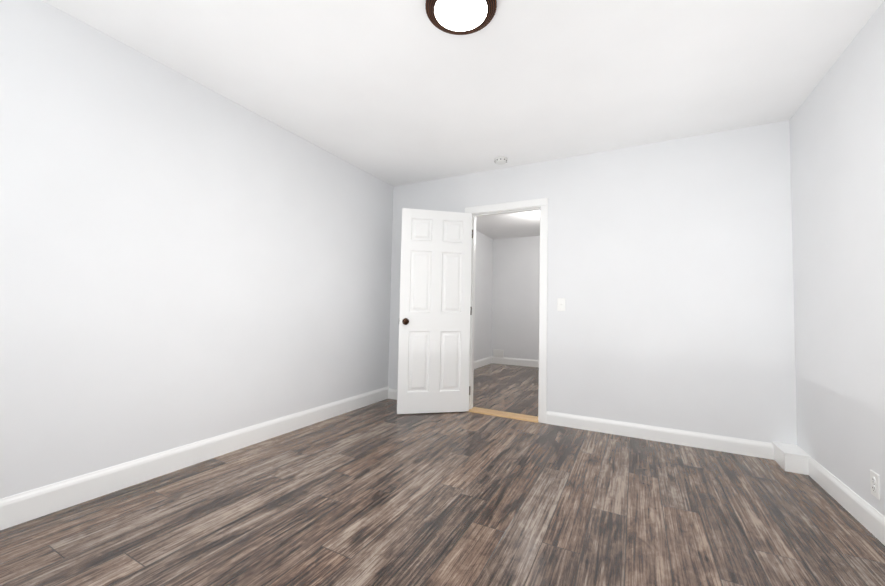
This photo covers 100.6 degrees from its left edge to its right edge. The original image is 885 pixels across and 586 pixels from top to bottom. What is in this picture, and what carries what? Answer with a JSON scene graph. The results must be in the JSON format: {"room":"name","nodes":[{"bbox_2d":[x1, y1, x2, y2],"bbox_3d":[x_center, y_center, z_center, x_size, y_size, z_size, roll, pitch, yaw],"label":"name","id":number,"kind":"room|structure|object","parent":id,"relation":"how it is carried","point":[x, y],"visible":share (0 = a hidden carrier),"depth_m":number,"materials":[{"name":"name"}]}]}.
{"room":"empty bedroom","nodes":[
{"label":"empty bedroom","id":0,"kind":"room"},
{"bbox_2d":[0,0,492,498],"bbox_3d":[-0.813,-0.042,4.008,0.120,2.468,7.790,0,-3,28],"label":"wall","id":1,"kind":"structure","parent":0,"point":[184,260],"depth_m":2.19,"materials":[{"name":"paint"}]},
{"bbox_2d":[0,386,388,529],"bbox_3d":[-1.574,1.034,2.401,0.015,0.135,4.112,0,-3,28],"label":"baseboard","id":2,"kind":"structure","parent":1,"relation":"attached to","point":[22,507],"depth_m":2.15,"materials":[{"name":"white wood"}]},
{"bbox_2d":[474,356,491,368],"bbox_3d":[0.204,1.232,5.792,0.015,0.135,3.318,0,-3,28],"label":"baseboard","id":3,"kind":"structure","parent":1,"relation":"attached to","point":[482,362],"depth_m":6.81,"materials":[{"name":"white wood"}]},
{"bbox_2d":[0,363,884,585],"bbox_3d":[0.777,1.214,3.101,3.769,0.060,7.790,0,-3,28],"label":"floor","id":4,"kind":"structure","parent":0,"point":[382,493],"depth_m":1.81,"materials":[{"name":"brown wood"}]},
{"bbox_2d":[772,442,810,474],"bbox_3d":[2.381,1.126,2.510,0.137,0.125,0.237,0,-3,28],"label":"box","id":5,"kind":"object","parent":4,"relation":"on","point":[793,458],"visible":0.98,"depth_m":2.43,"materials":[{"name":"white wood"}]},
{"bbox_2d":[42,0,883,238],"bbox_3d":[0.830,-1.311,3.220,3.769,0.060,7.790,0,-3,28],"label":"ceiling","id":6,"kind":"structure","parent":0,"point":[397,92],"depth_m":2.19,"materials":[{"name":"paint"}]},
{"bbox_2d":[425,0,496,34],"bbox_3d":[0.087,-1.342,1.738,0.336,0.050,0.336,0,-3,28],"label":"ceiling light","id":7,"kind":"object","parent":6,"relation":"attached to","point":[459,17],"visible":0.96,"depth_m":1.75,"materials":[{"name":"white glass"}]},
{"bbox_2d":[434,0,486,31],"bbox_3d":[0.087,-1.330,1.738,0.251,0.026,0.251,0,-3,28],"label":"diffuser","id":8,"kind":"object","parent":7,"relation":"attached to","point":[450,15],"depth_m":1.74,"materials":[{"name":"white glass"}]},
{"bbox_2d":[494,156,507,164],"bbox_3d":[0.555,-1.254,3.491,0.128,0.040,0.128,0,-3,28],"label":"smoke detector","id":9,"kind":"object","parent":6,"relation":"attached to","point":[500,160],"visible":0.96,"depth_m":3.46,"materials":[{"name":"white plastic"}]},
{"bbox_2d":[491,236,539,359],"bbox_3d":[2.582,0.149,6.552,3.529,2.468,0.120,0,-3,28],"label":"wall","id":10,"kind":"structure","parent":0,"point":[515,301],"depth_m":7.09,"materials":[{"name":"paint"}]},
{"bbox_2d":[492,356,538,366],"bbox_3d":[2.526,1.311,6.437,3.529,0.135,0.015,0,-3,28],"label":"baseboard","id":11,"kind":"structure","parent":10,"relation":"attached to","point":[519,362],"depth_m":7.01,"materials":[{"name":"white wood"}]},
{"bbox_2d":[388,120,796,444],"bbox_3d":[0.987,-0.028,3.512,3.529,2.468,0.120,0,-3,28],"label":"wall","id":12,"kind":"structure","parent":0,"point":[670,271],"depth_m":3.00,"materials":[{"name":"paint"}]},
{"bbox_2d":[388,388,396,399],"bbox_3d":[-0.215,1.149,3.997,0.939,0.112,0.015,0,-3,28],"label":"baseboard","id":13,"kind":"structure","parent":12,"relation":"attached to","point":[392,393],"depth_m":4.17,"materials":[{"name":"white wood"}]},
{"bbox_2d":[467,407,537,422],"bbox_3d":[0.607,1.201,3.639,0.710,0.010,0.176,0,-3,28],"label":"threshold","id":14,"kind":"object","parent":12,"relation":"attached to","point":[530,418],"depth_m":3.61,"materials":[{"name":"brown wood"}]},
{"bbox_2d":[469,206,539,421],"bbox_3d":[0.628,0.182,3.688,0.750,2.050,0.124,0,-3,28],"label":"lining","id":15,"kind":"object","parent":12,"relation":"attached to","point":[472,316],"visible":0.35,"depth_m":3.82,"materials":[{"name":"white wood"}]},
{"bbox_2d":[397,208,471,413],"bbox_3d":[-0.070,0.175,3.687,0.722,2.018,0.035,2,-3,-12],"label":"door","id":16,"kind":"structure","parent":15,"relation":"attached to","point":[434,332],"depth_m":3.67,"materials":[{"name":"white wood"}]},
{"bbox_2d":[402,318,408,324],"bbox_3d":[-0.380,0.280,3.614,0.096,0.066,0.173,2,-3,-12],"label":"door knob","id":17,"kind":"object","parent":16,"relation":"attached to","point":[405,321],"depth_m":3.54,"materials":[{"name":"brown metal"}]},
{"bbox_2d":[465,198,547,422],"bbox_3d":[0.597,0.151,3.628,0.860,2.105,0.017,0,-3,28],"label":"door frame","id":18,"kind":"structure","parent":12,"relation":"attached to","point":[542,203],"depth_m":3.45,"materials":[{"name":"white wood"}]},
{"bbox_2d":[557,298,564,310],"bbox_3d":[1.089,0.106,3.370,0.070,0.115,0.022,0,-3,28],"label":"light switch","id":19,"kind":"object","parent":12,"relation":"attached to","point":[560,304],"visible":1,"depth_m":3.38,"materials":[{"name":"white plastic"}]},
{"bbox_2d":[546,411,773,459],"bbox_3d":[1.665,1.142,3.011,1.608,0.112,0.015,0,-3,28],"label":"baseboard","id":20,"kind":"structure","parent":12,"relation":"attached to","point":[759,449],"depth_m":2.94,"materials":[{"name":"white wood"}]},
{"bbox_2d":[789,0,884,515],"bbox_3d":[2.419,-0.055,2.313,0.120,2.468,7.790,0,-3,28],"label":"wall","id":21,"kind":"structure","parent":0,"point":[837,140],"depth_m":2.00,"materials":[{"name":"paint"}]},
{"bbox_2d":[808,457,884,545],"bbox_3d":[1.484,1.024,0.666,0.015,0.118,3.880,0,-3,28],"label":"baseboard","id":22,"kind":"structure","parent":21,"relation":"attached to","point":[867,516],"depth_m":1.92,"materials":[{"name":"white wood"}]},
{"bbox_2d":[870,470,879,499],"bbox_3d":[2.051,0.909,1.744,0.010,0.115,0.070,0,-3,28],"label":"electrical outlet","id":23,"kind":"object","parent":21,"relation":"attached to","point":[875,483],"visible":1,"depth_m":1.74,"materials":[{"name":"white plastic"}]}
]}

